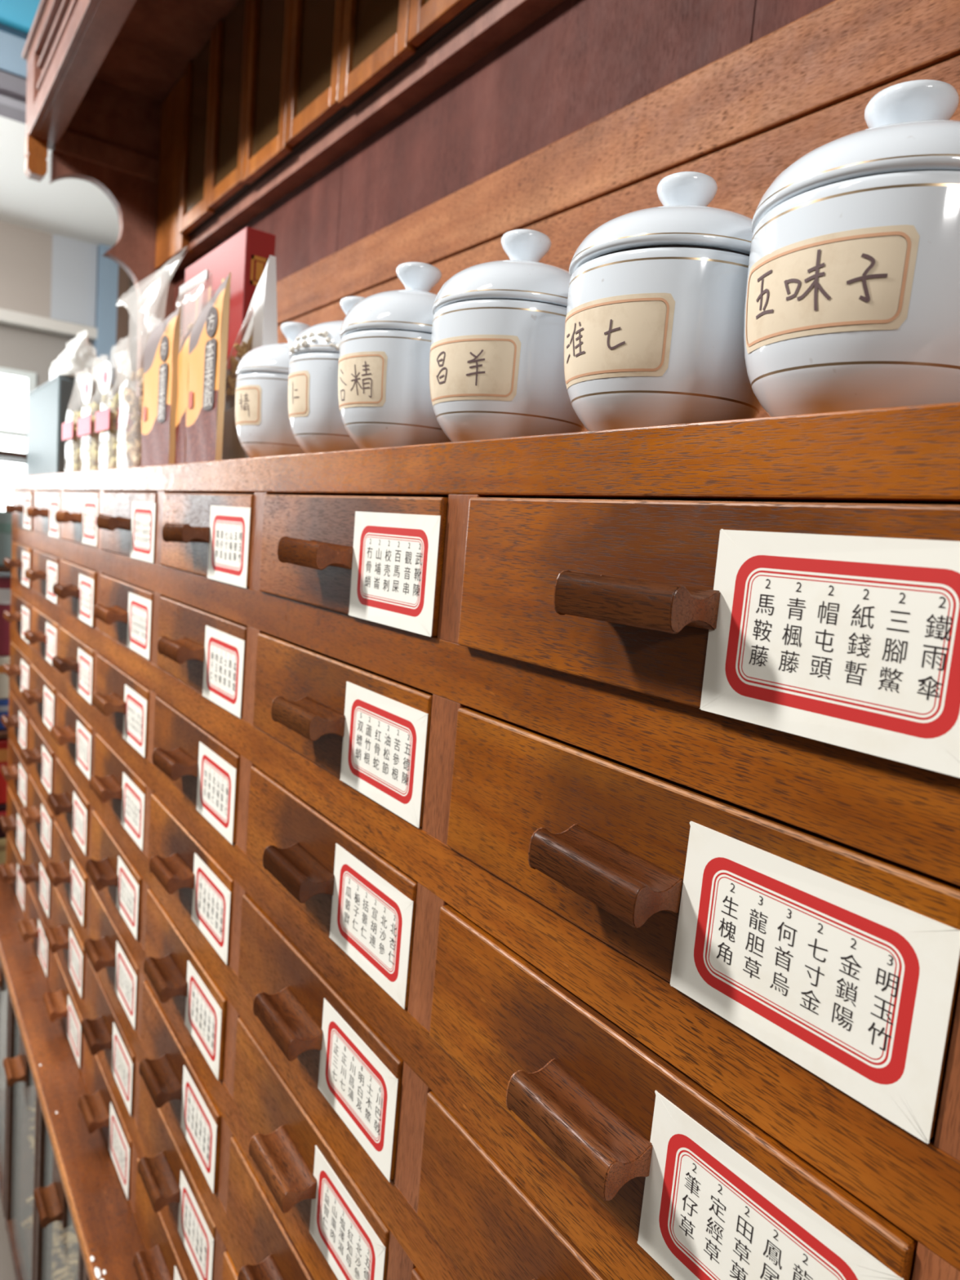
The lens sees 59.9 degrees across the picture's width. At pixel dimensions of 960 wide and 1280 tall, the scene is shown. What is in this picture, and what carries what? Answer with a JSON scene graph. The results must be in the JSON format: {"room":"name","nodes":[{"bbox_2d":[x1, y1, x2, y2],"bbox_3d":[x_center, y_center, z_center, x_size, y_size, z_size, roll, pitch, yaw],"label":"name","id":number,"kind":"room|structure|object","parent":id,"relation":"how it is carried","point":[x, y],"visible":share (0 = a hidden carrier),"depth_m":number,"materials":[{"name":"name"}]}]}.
{"room":"pharmacy","nodes":[
{"label":"pharmacy","id":0,"kind":"room"},
{"bbox_2d":[0,990,15,1279],"bbox_3d":[-1.732,1.288,-0.056,5.600,0.036,9.800,0,8,-36],"label":"floor","id":1,"kind":"structure","parent":0,"point":[6,1269],"depth_m":1.65,"materials":[{"name":"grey tile"}]},
{"bbox_2d":[0,449,26,737],"bbox_3d":[-1.146,0.301,2.115,0.294,1.504,0.350,0,8,-36],"label":"rack","id":2,"kind":"object","parent":1,"relation":"on","point":[5,455],"visible":0.02,"depth_m":1.88,"materials":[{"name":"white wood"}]},
{"bbox_2d":[0,837,6,864],"bbox_3d":[-1.149,0.493,2.103,0.235,0.078,0.225,0,8,-36],"label":"packet","id":3,"kind":"object","parent":2,"relation":"on","point":[2,841],"visible":0.02,"depth_m":1.98,"materials":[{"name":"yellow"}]},
{"bbox_2d":[0,803,7,838],"bbox_3d":[-1.143,0.413,2.094,0.235,0.084,0.225,0,8,-36],"label":"packet","id":4,"kind":"object","parent":3,"relation":"on","point":[2,806],"visible":0.02,"depth_m":1.97,"materials":[{"name":"red"}]},
{"bbox_2d":[0,737,8,804],"bbox_3d":[-1.132,0.294,2.079,0.235,0.155,0.225,0,8,-36],"label":"packet","id":5,"kind":"object","parent":4,"relation":"on","point":[3,741],"visible":0.02,"depth_m":1.95,"materials":[{"name":"red"}]},
{"bbox_2d":[0,728,8,737],"bbox_3d":[-1.137,0.194,2.102,0.294,0.011,0.350,0,8,-36],"label":"shelf","id":6,"kind":"object","parent":2,"relation":"attached to","point":[3,733],"depth_m":1.92,"materials":[{"name":"brown wood"}]},
{"bbox_2d":[0,698,8,729],"bbox_3d":[-1.121,0.158,2.063,0.235,0.072,0.225,0,8,-36],"label":"packet","id":7,"kind":"object","parent":2,"relation":"on","point":[4,703],"visible":0.02,"depth_m":1.94,"materials":[{"name":"blue"}]},
{"bbox_2d":[0,656,9,698],"bbox_3d":[-1.113,0.072,2.053,0.235,0.100,0.225,0,8,-36],"label":"packet","id":8,"kind":"object","parent":7,"relation":"on","point":[4,678],"visible":0.02,"depth_m":1.93,"materials":[{"name":"beige"}]},
{"bbox_2d":[0,572,11,656],"bbox_3d":[-1.101,-0.069,2.036,0.235,0.183,0.225,0,8,-36],"label":"packet","id":9,"kind":"object","parent":8,"relation":"on","point":[5,577],"visible":0.02,"depth_m":1.91,"materials":[{"name":"red"}]},
{"bbox_2d":[0,566,11,573],"bbox_3d":[-1.105,-0.182,2.057,0.294,0.011,0.350,0,8,-36],"label":"shelf","id":10,"kind":"object","parent":2,"relation":"attached to","point":[2,569],"depth_m":1.87,"materials":[{"name":"brown wood"}]},
{"bbox_2d":[0,510,12,566],"bbox_3d":[-1.086,-0.244,2.015,0.235,0.123,0.225,0,8,-36],"label":"packet","id":11,"kind":"object","parent":2,"relation":"on","point":[6,518],"visible":0.02,"depth_m":1.89,"materials":[{"name":"grey"}]},
{"bbox_2d":[0,449,26,464],"bbox_3d":[-1.083,-0.437,2.027,0.294,0.011,0.350,0,8,-36],"label":"shelf","id":12,"kind":"object","parent":2,"relation":"attached to","point":[5,455],"depth_m":1.87,"materials":[{"name":"white wood"}]},
{"bbox_2d":[0,401,959,1279],"bbox_3d":[-0.296,0.531,1.035,0.379,1.447,2.271,0,8,-36],"label":"medicine cabinet","id":13,"kind":"object","parent":1,"relation":"on","point":[535,857],"visible":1,"depth_m":0.41,"materials":[{"name":"brown wood"}]},
{"bbox_2d":[20,1101,78,1279],"bbox_3d":[-0.727,0.983,1.492,0.136,0.309,0.271,0,8,-36],"label":"slices","id":14,"kind":"object","parent":13,"relation":"on","point":[68,1271],"visible":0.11,"depth_m":1.44,"materials":[{"name":"beige food"}]},
{"bbox_2d":[26,374,115,475],"bbox_3d":[-0.806,-0.403,1.631,0.092,0.174,0.353,0,8,-36],"label":"carton","id":15,"kind":"object","parent":13,"relation":"on","point":[50,404],"visible":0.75,"depth_m":1.50,"materials":[{"name":"grey cardboard"}]},
{"bbox_2d":[48,330,102,381],"bbox_3d":[-0.739,-0.515,1.527,0.078,0.083,0.189,0,8,-36],"label":"crumpled bag","id":16,"kind":"object","parent":15,"relation":"on","point":[79,358],"visible":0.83,"depth_m":1.46,"materials":[{"name":"white plastic"}]},
{"bbox_2d":[63,1231,78,1279],"bbox_3d":[-0.532,1.032,1.228,0.136,0.306,0.267,0,8,-36],"label":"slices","id":17,"kind":"object","parent":13,"relation":"on","point":[72,1239],"visible":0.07,"depth_m":1.25,"materials":[{"name":"beige food"}]},
{"bbox_2d":[62,410,93,472],"bbox_3d":[-0.659,-0.359,1.374,0.038,0.174,0.111,0,8,-36],"label":"pack","id":18,"kind":"object","parent":13,"relation":"on","point":[75,442],"visible":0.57,"depth_m":1.36,"materials":[{"name":"white plastic"}]},
{"bbox_2d":[76,373,110,471],"bbox_3d":[-0.582,-0.343,1.268,0.038,0.178,0.116,0,8,-36],"label":"pack","id":19,"kind":"object","parent":13,"relation":"on","point":[86,423],"visible":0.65,"depth_m":1.26,"materials":[{"name":"white plastic"}]},
{"bbox_2d":[94,360,133,468],"bbox_3d":[-0.510,-0.328,1.170,0.038,0.185,0.106,0,8,-36],"label":"pack","id":20,"kind":"object","parent":13,"relation":"on","point":[109,420],"visible":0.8,"depth_m":1.16,"materials":[{"name":"white plastic"}]},
{"bbox_2d":[120,367,143,466],"bbox_3d":[-0.434,-0.341,1.077,0.049,0.246,0.345,0,8,-36],"label":"bag","id":21,"kind":"object","parent":13,"relation":"on","point":[132,404],"visible":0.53,"depth_m":1.07,"materials":[{"name":"white plastic"}]},
{"bbox_2d":[140,306,181,466],"bbox_3d":[-0.373,-0.286,0.968,0.008,0.174,0.120,0,8,-36],"label":"pouch","id":22,"kind":"object","parent":13,"relation":"on","point":[162,349],"visible":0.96,"depth_m":0.95,"materials":[{"name":"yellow plastic"}]},
{"bbox_2d":[174,329,191,463],"bbox_3d":[-0.317,-0.262,0.899,0.007,0.152,0.048,0,8,-36],"label":"pouch","id":23,"kind":"object","parent":13,"relation":"on","point":[183,359],"visible":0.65,"depth_m":0.90,"materials":[{"name":"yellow plastic"}]},
{"bbox_2d":[178,269,208,351],"bbox_3d":[-0.343,-0.314,0.998,0.020,0.226,0.104,0,8,-36],"label":"pouch","id":24,"kind":"object","parent":13,"relation":"on","point":[202,277],"visible":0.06,"depth_m":0.98,"materials":[{"name":"white plastic"}]},
{"bbox_2d":[184,272,231,462],"bbox_3d":[-0.274,-0.265,0.833,0.008,0.180,0.098,0,8,-36],"label":"pouch","id":25,"kind":"object","parent":13,"relation":"on","point":[208,338],"visible":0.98,"depth_m":0.82,"materials":[{"name":"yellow plastic"}]},
{"bbox_2d":[182,226,275,369],"bbox_3d":[-0.316,-0.335,1.021,0.034,0.266,0.222,0,8,-36],"label":"gift box","id":26,"kind":"object","parent":13,"relation":"on","point":[246,255],"visible":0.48,"depth_m":0.94,"materials":[{"name":"red cardboard"}]},
{"bbox_2d":[222,255,277,460],"bbox_3d":[-0.231,-0.273,0.848,0.026,0.199,0.111,0,8,-36],"label":"pouch","id":27,"kind":"object","parent":13,"relation":"on","point":[262,329],"visible":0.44,"depth_m":0.81,"materials":[{"name":"white plastic"}]},
{"bbox_2d":[235,321,310,457],"bbox_3d":[-0.170,-0.221,0.760,0.103,0.129,0.103,0,8,-36],"label":"jar","id":28,"kind":"object","parent":13,"relation":"on","point":[263,425],"visible":0.52,"depth_m":0.72,"materials":[{"name":"white ceramic"}]},
{"bbox_2d":[288,296,364,453],"bbox_3d":[-0.099,-0.200,0.646,0.103,0.125,0.101,0,8,-36],"label":"jar","id":29,"kind":"object","parent":13,"relation":"on","point":[317,425],"visible":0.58,"depth_m":0.61,"materials":[{"name":"white ceramic"}]},
{"bbox_2d":[337,262,451,448],"bbox_3d":[-0.045,-0.182,0.549,0.096,0.123,0.096,0,8,-36],"label":"jar","id":30,"kind":"object","parent":13,"relation":"on","point":[384,397],"visible":0.77,"depth_m":0.51,"materials":[{"name":"white ceramic"}]},
{"bbox_2d":[22,0,959,436],"bbox_3d":[-0.173,-0.611,0.934,0.319,0.857,2.300,0,8,-36],"label":"hutch","id":31,"kind":"object","parent":13,"relation":"on","point":[371,138],"visible":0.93,"depth_m":1.02,"materials":[{"name":"brown wood"}]},
{"bbox_2d":[24,133,48,182],"bbox_3d":[-0.914,-0.992,1.718,0.036,0.073,0.039,0,8,-36],"label":"pendant","id":32,"kind":"object","parent":31,"relation":"attached to","point":[36,147],"depth_m":1.70,"materials":[{"name":"brown wood"}]},
{"bbox_2d":[22,0,239,150],"bbox_3d":[-0.144,-0.949,0.894,0.319,0.174,2.300,0,8,-36],"label":"hood","id":33,"kind":"object","parent":31,"relation":"attached to","point":[102,74],"depth_m":1.60,"materials":[{"name":"brown wood"}]},
{"bbox_2d":[429,228,585,441],"bbox_3d":[0.021,-0.167,0.473,0.099,0.121,0.099,0,8,-36],"label":"jar","id":34,"kind":"object","parent":13,"relation":"on","point":[496,362],"visible":0.76,"depth_m":0.43,"materials":[{"name":"white ceramic"}]},
{"bbox_2d":[564,171,762,431],"bbox_3d":[0.088,-0.148,0.381,0.099,0.118,0.099,0,8,-36],"label":"jar","id":35,"kind":"object","parent":13,"relation":"on","point":[654,331],"visible":0.79,"depth_m":0.34,"materials":[{"name":"white ceramic"}]},
{"bbox_2d":[743,80,959,417],"bbox_3d":[0.147,-0.134,0.300,0.099,0.118,0.099,0,8,-36],"label":"jar","id":36,"kind":"object","parent":13,"relation":"on","point":[852,295],"visible":0.84,"depth_m":0.27,"materials":[{"name":"white ceramic"}]},
{"bbox_2d":[0,0,119,247],"bbox_3d":[-1.488,-1.554,-0.395,5.600,0.070,9.800,0,8,-36],"label":"ceiling","id":37,"kind":"structure","parent":0,"point":[76,209],"depth_m":3.91,"materials":[{"name":"white paint"}]},
{"bbox_2d":[0,90,26,111],"bbox_3d":[-3.151,-1.914,1.873,5.600,0.014,0.070,0,8,-36],"label":"trim","id":38,"kind":"structure","parent":37,"relation":"attached to","point":[6,99],"depth_m":2.95,"materials":[{"name":"grey paint"}]},
{"bbox_2d":[0,69,26,124],"bbox_3d":[-3.148,-1.954,1.868,5.600,0.067,0.378,0,8,-36],"label":"trim","id":39,"kind":"structure","parent":37,"relation":"attached to","point":[11,83],"depth_m":2.90,"materials":[{"name":"grey"}]},
{"bbox_2d":[0,23,28,78],"bbox_3d":[-2.959,-1.910,1.611,5.600,0.062,0.266,0,8,-36],"label":"trim","id":40,"kind":"structure","parent":37,"relation":"attached to","point":[12,41],"depth_m":2.66,"materials":[{"name":"blue"}]},
{"bbox_2d":[0,276,137,467],"bbox_3d":[-4.272,-0.787,3.406,5.600,2.820,0.084,0,8,-36],"label":"wall","id":41,"kind":"structure","parent":0,"point":[20,348],"depth_m":4.58,"materials":[{"name":"grey paint"}]},
{"bbox_2d":[0,367,35,511],"bbox_3d":[-3.309,-1.048,4.047,2.033,0.846,0.084,0,8,-36],"label":"window","id":42,"kind":"structure","parent":41,"relation":"in","point":[15,385],"depth_m":4.59,"materials":[{"name":"white glass"}]},
{"bbox_2d":[0,221,71,323],"bbox_3d":[-4.040,-1.951,3.262,4.687,0.442,0.090,0,8,-36],"label":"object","id":43,"kind":"structure","parent":41,"relation":"attached to","point":[25,253],"depth_m":4.41,"materials":[{"name":"beige"}]},
{"bbox_2d":[0,308,97,342],"bbox_3d":[-4.030,-1.701,3.286,4.732,0.056,0.126,0,8,-36],"label":"trim","id":44,"kind":"structure","parent":41,"relation":"attached to","point":[8,317],"depth_m":4.47,"materials":[{"name":"grey paint"}]},
{"bbox_2d":[50,234,97,327],"bbox_3d":[-2.209,-1.951,4.541,0.221,0.434,0.011,0,8,-36],"label":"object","id":45,"kind":"structure","parent":41,"relation":"attached to","point":[74,262],"depth_m":4.54,"materials":[{"name":"grey"}]},
{"bbox_2d":[92,244,118,386],"bbox_3d":[-2.190,-0.774,4.795,0.095,2.820,0.140,0,8,-36],"label":"trim","id":46,"kind":"structure","parent":41,"relation":"attached to","point":[107,278],"depth_m":4.61,"materials":[{"name":"blue"}]},
{"bbox_2d":[113,264,129,456],"bbox_3d":[-2.127,-0.774,4.841,0.062,2.820,0.140,0,8,-36],"label":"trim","id":47,"kind":"structure","parent":41,"relation":"attached to","point":[123,286],"depth_m":4.67,"materials":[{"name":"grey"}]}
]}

